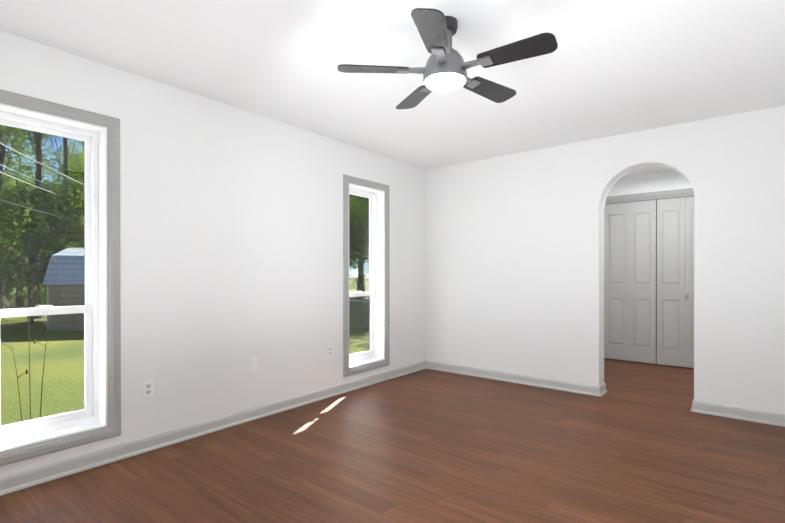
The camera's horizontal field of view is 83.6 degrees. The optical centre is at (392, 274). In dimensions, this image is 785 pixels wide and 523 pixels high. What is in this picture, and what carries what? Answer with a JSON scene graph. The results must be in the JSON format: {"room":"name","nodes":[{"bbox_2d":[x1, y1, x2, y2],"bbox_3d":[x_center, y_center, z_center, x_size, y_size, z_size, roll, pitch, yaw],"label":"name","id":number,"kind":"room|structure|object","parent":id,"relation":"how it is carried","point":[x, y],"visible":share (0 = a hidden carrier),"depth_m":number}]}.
{"room":"empty living room","nodes":[
{"label":"empty living room","id":0,"kind":"room"},
{"bbox_2d":[0,30,425,476],"bbox_3d":[-1.262,-0.069,3.469,0.200,2.440,5.500,0,0,39],"label":"wall","id":1,"kind":"structure","parent":0,"point":[231,241],"depth_m":3.29},
{"bbox_2d":[0,89,120,465],"bbox_3d":[-1.992,0.014,2.530,0.204,1.972,0.697,0,0,39],"label":"window","id":2,"kind":"structure","parent":1,"relation":"in","point":[60,357],"depth_m":2.60},
{"bbox_2d":[142,379,153,398],"bbox_3d":[-1.602,0.748,2.878,0.010,0.118,0.072,0,0,39],"label":"electrical outlet","id":3,"kind":"object","parent":1,"relation":"attached to","point":[147,388],"visible":1,"depth_m":2.87},
{"bbox_2d":[0,361,427,495],"bbox_3d":[-1.174,1.106,3.402,0.024,0.091,5.100,0,0,39],"label":"baseboard","id":4,"kind":"structure","parent":1,"relation":"attached to","point":[14,482],"depth_m":2.99},
{"bbox_2d":[250,357,257,372],"bbox_3d":[-1.103,0.719,3.502,0.008,0.118,0.072,0,0,39],"label":"electrical outlet","id":5,"kind":"object","parent":1,"relation":"attached to","point":[254,364],"visible":1,"depth_m":3.50},
{"bbox_2d":[327,344,332,357],"bbox_3d":[-0.588,0.721,4.145,0.010,0.118,0.072,0,0,39],"label":"electrical outlet","id":6,"kind":"object","parent":1,"relation":"attached to","point":[329,350],"visible":1,"depth_m":4.13},
{"bbox_2d":[343,175,388,376],"bbox_3d":[-0.327,0.007,4.608,0.204,1.972,0.697,0,0,39],"label":"window","id":7,"kind":"structure","parent":1,"relation":"in","point":[359,275],"depth_m":4.72},
{"bbox_2d":[0,358,784,522],"bbox_3d":[1.167,1.211,3.385,4.100,0.120,8.400,0,0,39],"label":"floor","id":8,"kind":"structure","parent":0,"point":[638,442],"depth_m":2.66},
{"bbox_2d":[0,0,784,176],"bbox_3d":[1.167,-1.364,3.377,4.100,0.150,8.400,0,0,39],"label":"ceiling","id":9,"kind":"structure","parent":0,"point":[606,68],"depth_m":2.63},
{"bbox_2d":[337,8,557,108],"bbox_3d":[0.298,-1.121,2.233,1.034,0.328,1.050,0,0,39],"label":"ceiling fan","id":10,"kind":"object","parent":9,"relation":"hanging from","point":[444,68],"visible":1,"depth_m":2.15},
{"bbox_2d":[426,105,784,413],"bbox_3d":[1.995,-0.072,4.255,3.900,2.440,0.200,0,0,39],"label":"wall","id":11,"kind":"structure","parent":0,"point":[515,263],"depth_m":4.24},
{"bbox_2d":[428,361,603,396],"bbox_3d":[1.197,1.101,4.755,1.974,0.091,0.024,0,0,39],"label":"baseboard","id":12,"kind":"structure","parent":11,"relation":"attached to","point":[496,375],"depth_m":4.62},
{"bbox_2d":[690,399,784,426],"bbox_3d":[2.886,1.106,3.402,0.958,0.091,0.024,0,0,39],"label":"baseboard","id":13,"kind":"structure","parent":11,"relation":"attached to","point":[764,417],"depth_m":3.50},
{"bbox_2d":[607,170,691,200],"bbox_3d":[3.547,-0.076,5.472,3.000,2.440,0.120,0,0,39],"label":"wall","id":14,"kind":"structure","parent":0,"point":[654,182],"depth_m":5.60},
{"bbox_2d":[604,196,693,367],"bbox_3d":[3.350,0.090,5.575,1.233,2.100,0.078,0,0,39],"label":"closet door","id":15,"kind":"structure","parent":14,"relation":"in","point":[648,281],"depth_m":5.62},
{"bbox_2d":[605,188,693,203],"bbox_3d":[3.365,0.181,5.594,1.375,2.465,0.119,0,0,39],"label":"trim","id":16,"kind":"structure","parent":14,"relation":"attached to","point":[653,195],"depth_m":5.59}
]}

